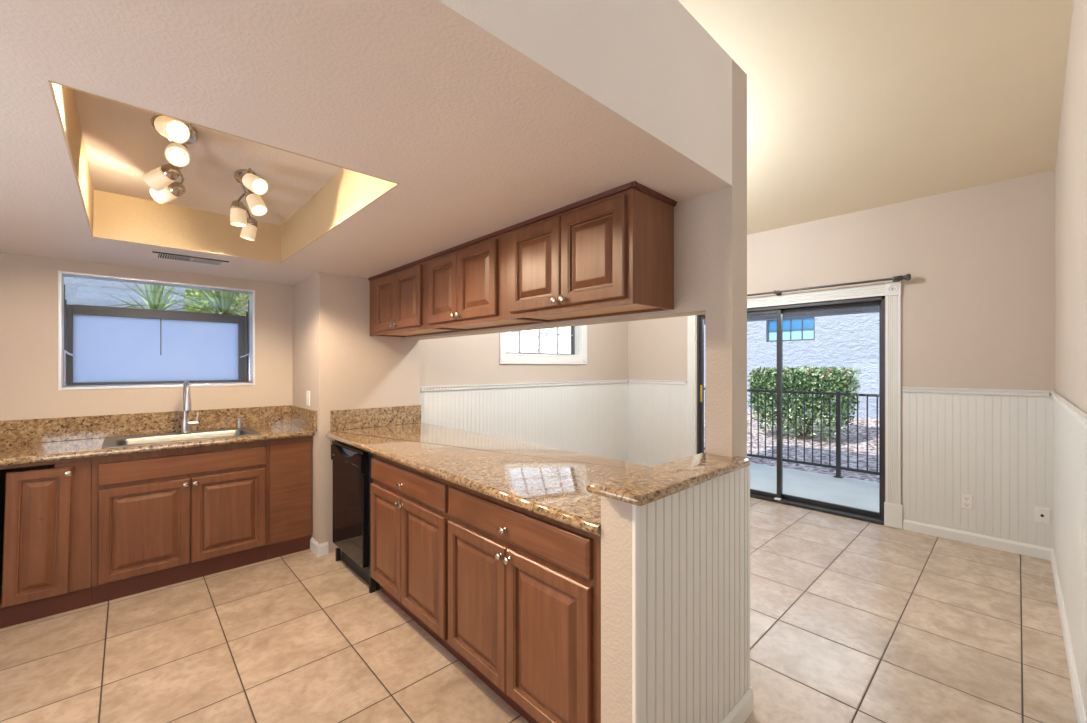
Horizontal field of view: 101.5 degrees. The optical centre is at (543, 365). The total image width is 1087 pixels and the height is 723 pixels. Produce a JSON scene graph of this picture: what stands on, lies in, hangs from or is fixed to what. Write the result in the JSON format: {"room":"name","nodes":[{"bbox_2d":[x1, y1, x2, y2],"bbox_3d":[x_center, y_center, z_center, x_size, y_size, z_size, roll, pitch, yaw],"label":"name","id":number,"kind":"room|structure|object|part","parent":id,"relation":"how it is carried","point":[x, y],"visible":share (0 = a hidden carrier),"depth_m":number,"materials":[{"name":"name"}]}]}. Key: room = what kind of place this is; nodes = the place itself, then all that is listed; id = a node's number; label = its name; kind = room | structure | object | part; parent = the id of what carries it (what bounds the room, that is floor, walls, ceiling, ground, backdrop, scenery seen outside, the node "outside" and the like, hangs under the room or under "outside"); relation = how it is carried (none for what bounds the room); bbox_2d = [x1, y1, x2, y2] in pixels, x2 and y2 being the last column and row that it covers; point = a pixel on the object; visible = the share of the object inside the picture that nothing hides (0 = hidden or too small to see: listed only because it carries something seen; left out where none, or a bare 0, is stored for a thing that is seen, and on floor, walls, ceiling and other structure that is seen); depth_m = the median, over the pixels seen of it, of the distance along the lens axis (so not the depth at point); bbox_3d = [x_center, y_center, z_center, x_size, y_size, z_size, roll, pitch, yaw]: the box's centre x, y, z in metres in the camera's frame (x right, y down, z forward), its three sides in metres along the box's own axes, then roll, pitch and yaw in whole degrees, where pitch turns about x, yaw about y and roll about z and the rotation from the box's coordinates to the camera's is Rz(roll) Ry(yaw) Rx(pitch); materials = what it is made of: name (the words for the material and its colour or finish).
{"room":"kitchen","nodes":[
{"label":"kitchen","id":0,"kind":"room"},
{"bbox_2d":[0,252,292,420],"bbox_3d":[-3.233,0.100,2.891,2.830,2.600,0.140,0,0,-43],"label":"wall","id":1,"kind":"structure","parent":0,"point":[28,284],"depth_m":2.94,"materials":[{"name":"paint"}]},
{"bbox_2d":[0,405,289,445],"bbox_3d":[-3.142,0.410,2.866,2.728,0.152,0.020,0,0,-43],"label":"backsplash","id":2,"kind":"structure","parent":1,"relation":"attached to","point":[24,431],"depth_m":3.09,"materials":[{"name":"stone"}]},
{"bbox_2d":[58,271,254,389],"bbox_3d":[-2.873,-0.231,3.381,1.087,0.775,0.376,0,0,-43],"label":"window","id":3,"kind":"structure","parent":1,"relation":"in","point":[100,347],"depth_m":3.41,"materials":[{"name":"glass"}]},
{"bbox_3d":[-2.994,-0.124,3.500,0.992,0.502,0.006,0,0,-43],"label":"frosted pane","id":4,"kind":"part","parent":3,"relation":"part of","materials":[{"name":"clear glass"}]},
{"bbox_2d":[74,89,342,224],"bbox_3d":[-1.486,-0.972,2.038,0.899,0.050,1.783,0,0,-43],"label":"ceiling","id":5,"kind":"structure","parent":0,"point":[121,143],"depth_m":2.08,"materials":[{"name":"paint"}]},
{"bbox_2d":[142,115,197,203],"bbox_3d":[-1.521,-0.848,1.812,0.166,0.197,0.817,0,0,-43],"label":"track light","id":6,"kind":"object","parent":5,"relation":"attached to","point":[161,179],"visible":0.98,"depth_m":1.77,"materials":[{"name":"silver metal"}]},
{"bbox_3d":[-1.643,-0.799,1.897,0.102,0.099,0.074,0,0,0],"label":"lamp shade","id":7,"kind":"part","parent":6,"relation":"part of","materials":[{"name":"beige glass"}]},
{"bbox_3d":[-1.765,-0.803,2.070,0.099,0.093,0.074,0,0,-1],"label":"lamp shade","id":8,"kind":"part","parent":6,"relation":"part of","materials":[{"name":"beige glass"}]},
{"bbox_3d":[-1.290,-0.821,1.541,0.101,0.097,0.074,0,0,23],"label":"lamp shade","id":9,"kind":"part","parent":6,"relation":"part of","materials":[{"name":"white glass"}]},
{"bbox_3d":[-1.298,-0.826,1.547,0.060,0.047,0.037,0,0,35],"label":"bulb","id":10,"kind":"part","parent":6,"relation":"part of","materials":[{"name":"white glass"}]},
{"bbox_3d":[-1.400,-0.808,1.696,0.075,0.100,0.104,0,0,-43],"label":"lamp shade","id":11,"kind":"part","parent":6,"relation":"part of","materials":[{"name":"white glass"}]},
{"bbox_3d":[-1.406,-0.814,1.705,0.038,0.051,0.060,0,0,-43],"label":"bulb","id":12,"kind":"part","parent":6,"relation":"part of","materials":[{"name":"white glass"}]},
{"bbox_3d":[-1.476,-0.903,1.824,0.044,0.048,0.723,0,0,-40],"label":"arm","id":13,"kind":"part","parent":6,"relation":"part of","materials":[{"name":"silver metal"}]},
{"bbox_2d":[230,168,267,240],"bbox_3d":[-1.530,-0.848,2.300,0.144,0.198,0.884,0,0,-37],"label":"track light","id":14,"kind":"object","parent":5,"relation":"attached to","point":[257,186],"visible":1,"depth_m":2.21,"materials":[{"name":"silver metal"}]},
{"bbox_3d":[-1.630,-0.796,2.374,0.074,0.086,0.075,0,0,-43],"label":"lamp shade","id":15,"kind":"part","parent":14,"relation":"part of","materials":[{"name":"beige glass"}]},
{"bbox_3d":[-1.552,-0.903,2.305,0.069,0.048,0.772,0,0,-34],"label":"arm","id":16,"kind":"part","parent":14,"relation":"part of","materials":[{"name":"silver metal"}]},
{"bbox_3d":[-1.753,-0.795,2.638,0.084,0.094,0.076,0,0,-43],"label":"lamp shade","id":17,"kind":"part","parent":14,"relation":"part of","materials":[{"name":"beige glass"}]},
{"bbox_3d":[-1.293,-0.815,1.990,0.102,0.098,0.074,0,0,23],"label":"lamp shade","id":18,"kind":"part","parent":14,"relation":"part of","materials":[{"name":"beige glass"}]},
{"bbox_3d":[-1.301,-0.820,1.996,0.060,0.049,0.037,0,0,36],"label":"bulb","id":19,"kind":"part","parent":14,"relation":"part of","materials":[{"name":"white glass"}]},
{"bbox_3d":[-1.425,-0.800,2.206,0.101,0.103,0.074,0,0,24],"label":"lamp shade","id":20,"kind":"part","parent":14,"relation":"part of","materials":[{"name":"beige glass"}]},
{"bbox_2d":[0,0,731,284],"bbox_3d":[-1.746,-0.940,1.792,3.500,0.491,3.497,0,0,-43],"label":"ceiling","id":21,"kind":"structure","parent":0,"point":[486,117],"depth_m":1.29,"materials":[{"name":"paint"}]},
{"bbox_2d":[151,251,228,266],"bbox_3d":[-2.303,-0.692,2.899,0.382,0.007,0.219,0,0,-43],"label":"ceiling vent","id":22,"kind":"object","parent":21,"relation":"in","point":[155,255],"visible":1,"depth_m":2.88,"materials":[{"name":"plastic"}]},
{"bbox_2d":[293,59,749,722],"bbox_3d":[-0.704,0.100,2.856,0.815,2.600,3.647,0,0,-43],"label":"wall","id":23,"kind":"structure","parent":0,"point":[675,568],"depth_m":1.73,"materials":[{"name":"paint"}]},
{"bbox_2d":[290,405,316,430],"bbox_3d":[-1.921,0.410,3.543,0.020,0.152,0.658,0,0,-43],"label":"backsplash","id":24,"kind":"structure","parent":23,"relation":"attached to","point":[306,418],"depth_m":3.49,"materials":[{"name":"stone"}]},
{"bbox_2d":[306,391,309,405],"bbox_3d":[-1.841,0.253,3.468,0.010,0.115,0.076,0,0,-43],"label":"light switch","id":25,"kind":"object","parent":23,"relation":"attached to","point":[307,392],"visible":1,"depth_m":3.45,"materials":[{"name":"plastic"}]},
{"bbox_2d":[310,537,328,556],"bbox_3d":[-1.693,1.356,3.350,0.074,0.088,0.194,0,0,-43],"label":"baseboard","id":26,"kind":"structure","parent":23,"relation":"attached to","point":[318,549],"depth_m":3.29,"materials":[{"name":"white wood"}]},
{"bbox_2d":[368,258,461,336],"bbox_3d":[-0.975,-0.466,3.272,0.343,0.456,0.920,0,0,-43],"label":"upper cabinet","id":27,"kind":"object","parent":23,"relation":"attached to","point":[398,296],"visible":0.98,"depth_m":3.12,"materials":[{"name":"brown wood"}]},
{"bbox_3d":[-1.163,-0.460,3.275,0.022,0.392,0.348,0,0,-43],"label":"door","id":28,"kind":"part","parent":27,"relation":"part of","materials":[{"name":"brown wood"}]},
{"bbox_3d":[-1.070,-0.685,3.183,0.014,0.018,0.920,0,0,-43],"label":"moulding","id":29,"kind":"part","parent":27,"relation":"part of","materials":[{"name":"brown wood"}]},
{"bbox_3d":[-0.919,-0.460,3.015,0.022,0.392,0.358,0,0,-43],"label":"door","id":30,"kind":"part","parent":27,"relation":"part of","materials":[{"name":"brown wood"}]},
{"bbox_3d":[-0.954,-0.258,3.292,0.265,0.012,0.888,0,0,-43],"label":"panel","id":31,"kind":"part","parent":27,"relation":"part of","materials":[{"name":"brown wood"}]},
{"bbox_2d":[425,229,546,330],"bbox_3d":[-0.381,-0.466,2.636,0.343,0.456,0.819,0,0,-43],"label":"upper cabinet","id":32,"kind":"object","parent":23,"relation":"attached to","point":[466,282],"visible":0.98,"depth_m":2.50,"materials":[{"name":"brown wood"}]},
{"bbox_3d":[-0.606,-0.460,2.680,0.022,0.392,0.338,0,0,-43],"label":"door","id":33,"kind":"part","parent":32,"relation":"part of","materials":[{"name":"brown wood"}]},
{"bbox_3d":[-0.476,-0.685,2.547,0.014,0.018,0.819,0,0,-43],"label":"moulding","id":34,"kind":"part","parent":32,"relation":"part of","materials":[{"name":"brown wood"}]},
{"bbox_3d":[-0.365,-0.460,2.422,0.022,0.392,0.360,0,0,-43],"label":"door","id":35,"kind":"part","parent":32,"relation":"part of","materials":[{"name":"brown wood"}]},
{"bbox_3d":[-0.359,-0.258,2.656,0.265,0.012,0.787,0,0,-43],"label":"panel","id":36,"kind":"part","parent":32,"relation":"part of","materials":[{"name":"brown wood"}]},
{"bbox_2d":[504,181,676,322],"bbox_3d":[0.172,-0.466,2.048,0.345,0.456,0.792,0,0,-43],"label":"upper cabinet","id":37,"kind":"object","parent":23,"relation":"attached to","point":[610,252],"visible":1,"depth_m":1.85,"materials":[{"name":"brown wood"}]},
{"bbox_3d":[-0.042,-0.460,2.078,0.022,0.392,0.349,0,0,-43],"label":"door","id":38,"kind":"part","parent":37,"relation":"part of","materials":[{"name":"brown wood"}]},
{"bbox_3d":[0.046,-0.290,1.951,0.029,0.031,0.031,0,0,-43],"label":"knob","id":39,"kind":"part","parent":37,"relation":"part of","materials":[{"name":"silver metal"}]},
{"bbox_3d":[0.079,-0.290,1.916,0.029,0.031,0.031,0,0,-43],"label":"knob","id":40,"kind":"part","parent":37,"relation":"part of","materials":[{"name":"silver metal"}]},
{"bbox_3d":[0.186,-0.258,2.074,0.265,0.012,0.742,0,0,-43],"label":"panel","id":41,"kind":"part","parent":37,"relation":"part of","materials":[{"name":"brown wood"}]},
{"bbox_3d":[0.184,-0.685,2.060,0.311,0.018,0.792,0,0,-43],"label":"moulding","id":42,"kind":"part","parent":37,"relation":"part of","materials":[{"name":"brown wood"}]},
{"bbox_3d":[0.196,-0.460,1.823,0.022,0.392,0.339,0,0,-43],"label":"door","id":43,"kind":"part","parent":37,"relation":"part of","materials":[{"name":"brown wood"}]},
{"bbox_2d":[586,453,749,505],"bbox_3d":[0.466,0.366,1.515,0.745,0.030,0.195,0,0,-43],"label":"bar","id":44,"kind":"object","parent":23,"relation":"on","point":[642,487],"visible":1,"depth_m":1.40,"materials":[{"name":"stone"}]},
{"bbox_2d":[720,687,753,722],"bbox_3d":[0.555,1.355,1.534,0.806,0.090,0.013,0,0,-43],"label":"baseboard","id":45,"kind":"structure","parent":23,"relation":"attached to","point":[744,707],"depth_m":1.74,"materials":[{"name":"white wood"}]},
{"bbox_2d":[420,321,627,461],"bbox_3d":[0.028,-0.400,4.978,3.167,3.600,0.149,0,0,-43],"label":"wall","id":46,"kind":"structure","parent":0,"point":[590,419],"depth_m":4.77,"materials":[{"name":"paint"}]},
{"bbox_2d":[330,405,420,430],"bbox_3d":[-1.323,0.410,3.568,0.733,0.152,0.020,0,0,-43],"label":"backsplash","id":47,"kind":"structure","parent":46,"relation":"attached to","point":[396,415],"depth_m":3.53,"materials":[{"name":"stone"}]},
{"bbox_2d":[420,379,627,391],"bbox_3d":[0.024,0.200,4.859,2.995,0.044,0.019,0,0,-43],"label":"chair rail","id":48,"kind":"object","parent":46,"relation":"attached to","point":[539,384],"visible":1,"depth_m":4.54,"materials":[{"name":"white wood"}]},
{"bbox_2d":[499,325,586,363],"bbox_3d":[-0.003,-0.420,4.937,1.312,0.800,0.167,0,0,-43],"label":"window","id":49,"kind":"structure","parent":46,"relation":"in","point":[578,355],"depth_m":4.97,"materials":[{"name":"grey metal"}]},
{"bbox_3d":[-0.046,-0.430,4.966,1.120,0.600,0.035,0,0,-43],"label":"sash","id":50,"kind":"part","parent":49,"relation":"part of","materials":[{"name":"glass"}]},
{"bbox_2d":[0,497,1077,722],"bbox_3d":[1.151,1.430,0.940,6.865,0.060,9.100,0,0,-43],"label":"floor","id":51,"kind":"structure","parent":0,"point":[852,620],"depth_m":2.21,"materials":[{"name":"tile"}]},
{"bbox_2d":[0,457,91,628],"bbox_3d":[-3.145,0.964,2.441,0.943,0.872,0.607,0,0,-43],"label":"base cabinet","id":52,"kind":"object","parent":51,"relation":"on","point":[46,507],"visible":0.96,"depth_m":2.46,"materials":[{"name":"brown wood"}]},
{"bbox_3d":[-2.766,0.924,2.431,0.258,0.715,0.022,0,0,-43],"label":"door","id":53,"kind":"part","parent":52,"relation":"part of","materials":[{"name":"brown wood"}]},
{"bbox_3d":[-2.666,0.603,2.494,0.031,0.031,0.029,0,0,-43],"label":"knob","id":54,"kind":"part","parent":52,"relation":"part of","materials":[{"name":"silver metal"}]},
{"bbox_2d":[92,440,267,604],"bbox_3d":[-2.476,0.964,3.070,0.890,0.872,0.603,0,0,-43],"label":"base cabinet","id":55,"kind":"object","parent":51,"relation":"on","point":[162,518],"visible":0.99,"depth_m":2.83,"materials":[{"name":"brown wood"}]},
{"bbox_3d":[-2.446,1.003,2.736,0.422,0.550,0.022,0,0,-43],"label":"door","id":56,"kind":"part","parent":55,"relation":"part of","materials":[{"name":"brown wood"}]},
{"bbox_2d":[0,405,316,465],"bbox_3d":[-2.916,0.430,2.625,2.729,0.192,0.679,0,0,-43],"label":"countertop","id":57,"kind":"structure","parent":55,"relation":"on","point":[24,441],"depth_m":2.99,"materials":[{"name":"stone"}]},
{"bbox_2d":[101,427,260,448],"bbox_3d":[-2.451,0.577,3.044,0.810,0.197,0.495,0,0,-43],"label":"sink","id":58,"kind":"object","parent":57,"relation":"in","point":[140,440],"visible":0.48,"depth_m":3.07,"materials":[{"name":"metal"}]},
{"bbox_2d":[237,418,241,428],"bbox_3d":[-2.325,0.441,3.400,0.040,0.075,0.077,0,0,-43],"label":"soap dispenser","id":59,"kind":"object","parent":58,"relation":"on","point":[239,420],"visible":1,"depth_m":3.40,"materials":[{"name":"metal"}]},
{"bbox_2d":[180,381,198,432],"bbox_3d":[-2.498,0.290,3.144,0.104,0.376,0.220,0,0,-43],"label":"faucet","id":60,"kind":"object","parent":57,"relation":"on","point":[186,423],"visible":1,"depth_m":3.17,"materials":[{"name":"metal"}]},
{"bbox_3d":[-2.514,0.246,3.126,0.025,0.288,0.196,0,0,-43],"label":"spout","id":61,"kind":"part","parent":60,"relation":"part of","materials":[{"name":"metal"}]},
{"bbox_3d":[-2.539,0.382,3.219,0.062,0.096,0.030,0,0,-43],"label":"lever","id":62,"kind":"part","parent":60,"relation":"part of","materials":[{"name":"metal"}]},
{"bbox_3d":[-2.293,0.636,2.882,0.846,0.128,0.018,0,0,-43],"label":"drawer","id":63,"kind":"part","parent":55,"relation":"part of","materials":[{"name":"brown wood"}]},
{"bbox_3d":[-2.135,1.003,3.027,0.418,0.550,0.022,0,0,-43],"label":"door","id":64,"kind":"part","parent":55,"relation":"part of","materials":[{"name":"brown wood"}]},
{"bbox_2d":[267,436,311,559],"bbox_3d":[-2.055,0.964,3.488,0.291,0.872,0.567,0,0,-43],"label":"base cabinet","id":65,"kind":"object","parent":51,"relation":"on","point":[289,459],"visible":0.69,"depth_m":3.28,"materials":[{"name":"brown wood"}]},
{"bbox_2d":[331,441,378,592],"bbox_3d":[-1.077,0.966,3.150,0.630,0.868,0.648,0,0,-43],"label":"dishwasher","id":66,"kind":"object","parent":51,"relation":"on","point":[352,480],"visible":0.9,"depth_m":2.89,"materials":[{"name":"black metal"}]},
{"bbox_3d":[-1.289,0.580,2.977,0.014,0.060,0.370,0,0,-43],"label":"pocket handle","id":67,"kind":"part","parent":66,"relation":"part of","materials":[{"name":"black plastic"}]},
{"bbox_3d":[-1.302,0.610,2.966,0.048,0.104,0.560,0,0,-43],"label":"control panel","id":68,"kind":"part","parent":66,"relation":"part of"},
{"bbox_3d":[-1.298,0.960,2.969,0.038,0.590,0.560,0,0,-43],"label":"door","id":69,"kind":"part","parent":66,"relation":"part of","materials":[{"name":"black metal"}]},
{"bbox_3d":[-1.245,1.333,2.992,0.020,0.135,0.610,0,0,-43],"label":"kick plate","id":70,"kind":"part","parent":66,"relation":"part of","materials":[{"name":"black metal"}]},
{"bbox_2d":[371,455,459,660],"bbox_3d":[-0.491,0.964,2.630,0.783,0.872,0.888,0,0,-43],"label":"base cabinet","id":71,"kind":"object","parent":51,"relation":"on","point":[410,516],"visible":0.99,"depth_m":2.31,"materials":[{"name":"brown wood"}]},
{"bbox_3d":[-0.904,0.997,2.554,0.022,0.570,0.410,0,0,-43],"label":"door","id":72,"kind":"part","parent":71,"relation":"part of","materials":[{"name":"brown wood"}]},
{"bbox_3d":[-0.750,0.623,2.391,0.021,0.130,0.859,0,0,-43],"label":"drawer","id":73,"kind":"part","parent":71,"relation":"part of","materials":[{"name":"brown wood"}]},
{"bbox_3d":[-0.609,0.997,2.239,0.022,0.570,0.445,0,0,-43],"label":"door","id":74,"kind":"part","parent":71,"relation":"part of","materials":[{"name":"brown wood"}]},
{"bbox_2d":[448,482,600,722],"bbox_3d":[0.132,0.964,1.964,0.783,0.872,0.934,0,0,-43],"label":"base cabinet","id":75,"kind":"object","parent":51,"relation":"on","point":[524,586],"visible":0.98,"depth_m":1.65,"materials":[{"name":"brown wood"}]},
{"bbox_3d":[-0.288,0.997,1.896,0.022,0.570,0.427,0,0,-43],"label":"door","id":76,"kind":"part","parent":75,"relation":"part of","materials":[{"name":"brown wood"}]},
{"bbox_2d":[326,405,650,536],"bbox_3d":[-0.442,0.430,2.602,0.814,0.192,2.647,0,0,-43],"label":"countertop","id":77,"kind":"structure","parent":75,"relation":"on","point":[549,482],"depth_m":2.24,"materials":[{"name":"stone"}]},
{"bbox_3d":[-0.175,0.745,1.742,0.029,0.031,0.031,0,0,-43],"label":"knob","id":78,"kind":"part","parent":75,"relation":"part of","materials":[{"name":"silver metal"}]},
{"bbox_3d":[-0.159,0.637,1.723,0.029,0.031,0.031,0,0,-43],"label":"knob","id":79,"kind":"part","parent":75,"relation":"part of","materials":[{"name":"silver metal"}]},
{"bbox_3d":[-0.140,0.745,1.704,0.029,0.031,0.031,0,0,-43],"label":"knob","id":80,"kind":"part","parent":75,"relation":"part of","materials":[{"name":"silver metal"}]},
{"bbox_3d":[-0.141,0.623,1.740,0.021,0.130,0.857,0,0,-43],"label":"drawer","id":81,"kind":"part","parent":75,"relation":"part of","materials":[{"name":"brown wood"}]},
{"bbox_3d":[0.006,0.997,1.582,0.022,0.570,0.426,0,0,-43],"label":"door","id":82,"kind":"part","parent":75,"relation":"part of","materials":[{"name":"brown wood"}]},
{"bbox_2d":[628,170,1054,548],"bbox_3d":[2.446,-0.050,4.602,0.149,2.900,4.022,0,0,-43],"label":"wall","id":83,"kind":"structure","parent":0,"point":[978,300],"depth_m":3.58,"materials":[{"name":"paint"}]},
{"bbox_2d":[629,379,685,384],"bbox_3d":[1.413,0.200,5.583,0.019,0.044,0.822,0,0,-43],"label":"chair rail","id":84,"kind":"object","parent":83,"relation":"attached to","point":[630,380],"visible":1,"depth_m":5.55,"materials":[{"name":"white wood"}]},
{"bbox_2d":[697,296,884,524],"bbox_3d":[2.439,0.385,4.590,0.147,2.030,1.770,0,0,-43],"label":"door","id":85,"kind":"structure","parent":83,"relation":"in","point":[816,505],"depth_m":4.46,"materials":[{"name":"brown metal"}]},
{"bbox_3d":[1.841,0.320,5.184,0.018,0.200,0.025,0,0,-43],"label":"handle","id":86,"kind":"part","parent":85,"relation":"part of","materials":[{"name":"gold metal"}]},
{"bbox_3d":[2.143,0.393,4.895,0.030,1.955,0.890,0,0,-43],"label":"sliding panel","id":87,"kind":"part","parent":85,"relation":"part of","materials":[{"name":"clear glass"}]},
{"bbox_3d":[2.761,0.393,4.316,0.030,1.955,0.900,0,0,-43],"label":"fixed panel","id":88,"kind":"part","parent":85,"relation":"part of","materials":[{"name":"clear glass"}]},
{"bbox_2d":[704,306,878,324],"bbox_3d":[4.523,-0.925,4.061,2.145,0.450,7.750,0,0,-43],"label":"roof","id":89,"kind":"structure","parent":83,"relation":"attached to","point":[873,309],"depth_m":6.15,"materials":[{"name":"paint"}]},
{"bbox_2d":[687,281,902,528],"bbox_3d":[2.390,0.337,4.542,0.034,2.127,2.015,0,0,-43],"label":"door frame","id":90,"kind":"structure","parent":83,"relation":"attached to","point":[893,509],"depth_m":3.88,"materials":[{"name":"white wood"}]},
{"bbox_3d":[1.749,0.292,5.238,0.018,1.815,0.100,0,0,-43],"label":"casing","id":91,"kind":"part","parent":90,"relation":"part of","materials":[{"name":"white wood"}]},
{"bbox_3d":[2.394,-0.670,4.548,0.018,0.100,1.780,0,0,-43],"label":"head casing","id":92,"kind":"part","parent":90,"relation":"part of","materials":[{"name":"white wood"}]},
{"bbox_3d":[3.040,0.292,3.858,0.018,1.815,0.100,0,0,-43],"label":"casing","id":93,"kind":"part","parent":90,"relation":"part of","materials":[{"name":"white wood"}]},
{"bbox_2d":[747,274,910,295],"bbox_3d":[2.357,-0.747,4.520,0.110,0.059,2.160,0,0,-43],"label":"curtain rod","id":94,"kind":"object","parent":83,"relation":"attached to","point":[907,276],"visible":0.6,"depth_m":4.07,"materials":[{"name":"metal"}]},
{"bbox_2d":[961,493,972,509],"bbox_3d":[3.353,1.075,3.517,0.010,0.116,0.072,0,0,-43],"label":"wall outlet","id":95,"kind":"object","parent":83,"relation":"attached to","point":[966,500],"visible":1,"depth_m":3.52,"materials":[{"name":"plastic"}]},
{"bbox_2d":[902,387,1048,396],"bbox_3d":[3.361,0.200,3.502,0.019,0.044,0.830,0,0,-43],"label":"chair rail","id":96,"kind":"object","parent":83,"relation":"attached to","point":[1041,393],"visible":1,"depth_m":3.46,"materials":[{"name":"white wood"}]},
{"bbox_2d":[903,519,1051,560],"bbox_3d":[3.374,1.357,3.492,0.013,0.085,0.854,0,0,-43],"label":"baseboard","id":97,"kind":"structure","parent":83,"relation":"attached to","point":[1035,551],"depth_m":3.46,"materials":[{"name":"white wood"}]},
{"bbox_2d":[1034,506,1049,524],"bbox_3d":[3.622,1.087,3.225,0.016,0.116,0.076,0,0,-43],"label":"cable plate","id":98,"kind":"object","parent":83,"relation":"attached to","point":[1041,515],"visible":1,"depth_m":3.23,"materials":[{"name":"plastic"}]},
{"bbox_2d":[678,0,1073,234],"bbox_3d":[1.208,-2.230,1.062,7.115,1.772,9.200,0,0,-43],"label":"ceiling","id":99,"kind":"structure","parent":0,"point":[853,105],"depth_m":2.78,"materials":[{"name":"paint"}]},
{"bbox_2d":[1053,0,1086,721],"bbox_3d":[2.690,-0.450,2.178,3.105,3.700,0.149,0,0,-43],"label":"wall","id":100,"kind":"structure","parent":0,"point":[1069,436],"depth_m":2.09,"materials":[{"name":"paint"}]},
{"bbox_2d":[1049,391,1086,428],"bbox_3d":[2.582,0.200,2.192,2.965,0.044,0.019,0,0,-43],"label":"chair rail","id":101,"kind":"object","parent":100,"relation":"attached to","point":[1080,416],"visible":1,"depth_m":1.95,"materials":[{"name":"white wood"}]},
{"bbox_2d":[1051,549,1086,722],"bbox_3d":[2.576,1.357,2.182,2.943,0.085,0.013,0,0,-43],"label":"baseboard","id":102,"kind":"structure","parent":100,"relation":"attached to","point":[1080,713],"depth_m":2.08,"materials":[{"name":"white wood"}]},
{"bbox_3d":[0.469,1.950,14.134,140.000,0.700,140.000,0,0,-43],"label":"ground","id":103,"kind":"structure","parent":0,"visible":0},
{"bbox_2d":[105,282,204,310],"bbox_3d":[-4.769,0.181,5.429,1.081,2.843,1.121,0,0,-13],"label":"yucca plant","id":104,"kind":"object","parent":103,"relation":"on","point":[151,304],"visible":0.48,"depth_m":5.40,"materials":[{"name":"green plant"}]},
{"bbox_2d":[64,277,247,312],"bbox_3d":[-8.653,-0.400,5.735,13.200,4.800,0.200,0,0,-43],"label":"wall","id":105,"kind":"structure","parent":103,"relation":"on","point":[78,291],"depth_m":7.14,"materials":[{"name":"paint"}]},
{"bbox_2d":[146,285,248,315],"bbox_3d":[-3.386,0.110,4.676,1.455,2.984,1.397,0,0,-43],"label":"yucca plant","id":106,"kind":"object","parent":103,"relation":"on","point":[225,300],"visible":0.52,"depth_m":4.61,"materials":[{"name":"green plant"}]},
{"bbox_2d":[182,288,248,315],"bbox_3d":[-4.721,-0.243,7.228,1.875,3.686,1.194,0,0,-40],"label":"shrub","id":107,"kind":"object","parent":103,"relation":"on","point":[242,296],"visible":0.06,"depth_m":6.66,"materials":[{"name":"green plant"}]},
{"bbox_2d":[506,326,570,352],"bbox_3d":[-0.025,-0.560,12.063,3.503,4.328,3.231,0,0,-43],"label":"bare tree","id":108,"kind":"object","parent":103,"relation":"on","point":[570,326],"visible":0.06,"depth_m":12.17,"materials":[{"name":"grey plant"}]},
{"bbox_2d":[704,312,878,418],"bbox_3d":[6.869,-1.000,11.905,0.300,5.200,16.000,0,0,-43],"label":"house","id":109,"kind":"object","parent":103,"relation":"on","point":[848,341],"visible":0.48,"depth_m":11.32,"materials":[{"name":"paint"}]},
{"bbox_3d":[6.692,-0.830,12.014,0.010,0.280,1.160,0,0,-43],"label":"pane","id":110,"kind":"part","parent":109,"relation":"part of","materials":[{"name":"teal glass"}]},
{"bbox_3d":[6.692,-1.135,12.014,0.010,0.330,1.160,0,0,-43],"label":"pane","id":111,"kind":"part","parent":109,"relation":"part of","materials":[{"name":"blue glass"}]},
{"bbox_2d":[704,407,878,481],"bbox_3d":[5.407,1.414,8.894,5.930,0.331,11.600,0,0,-43],"label":"gravel","id":112,"kind":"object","parent":103,"relation":"on","point":[862,422],"visible":0.18,"depth_m":8.53,"materials":[{"name":"grey gravel"}]},
{"bbox_2d":[747,365,861,442],"bbox_3d":[5.583,0.789,9.552,1.364,1.606,1.995,0,0,-43],"label":"bush","id":113,"kind":"object","parent":112,"relation":"on","point":[841,379],"visible":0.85,"depth_m":9.13,"materials":[{"name":"green plant"}]},
{"bbox_3d":[5.567,0.951,9.442,0.555,1.283,1.383,0,0,-33],"label":"stem","id":114,"kind":"part","parent":113,"relation":"part of","materials":[{"name":"brown plant"}]},
{"bbox_2d":[750,463,878,511],"bbox_3d":[3.380,1.600,5.217,2.055,0.200,11.000,0,0,-43],"label":"patio slab","id":115,"kind":"object","parent":103,"relation":"on","point":[856,493],"visible":0.22,"depth_m":5.53,"materials":[{"name":"concrete"}]},
{"bbox_2d":[704,388,878,477],"bbox_3d":[3.941,0.920,6.033,0.100,1.160,7.425,0,0,-43],"label":"metal railing","id":116,"kind":"object","parent":115,"relation":"on","point":[838,394],"visible":0.27,"depth_m":6.06,"materials":[{"name":"brown metal"}]},
{"bbox_3d":[3.950,0.378,6.024,0.040,0.035,7.400,0,0,-43],"label":"rail","id":117,"kind":"part","parent":116,"relation":"part of","materials":[{"name":"brown metal"}]},
{"bbox_3d":[3.950,1.373,6.024,0.030,0.035,7.400,0,0,-43],"label":"rail","id":118,"kind":"part","parent":116,"relation":"part of","materials":[{"name":"brown metal"}]},
{"bbox_3d":[3.981,0.920,5.991,0.100,1.160,0.100,0,0,-43],"label":"post","id":119,"kind":"part","parent":116,"relation":"part of","materials":[{"name":"brown metal"}]}
]}

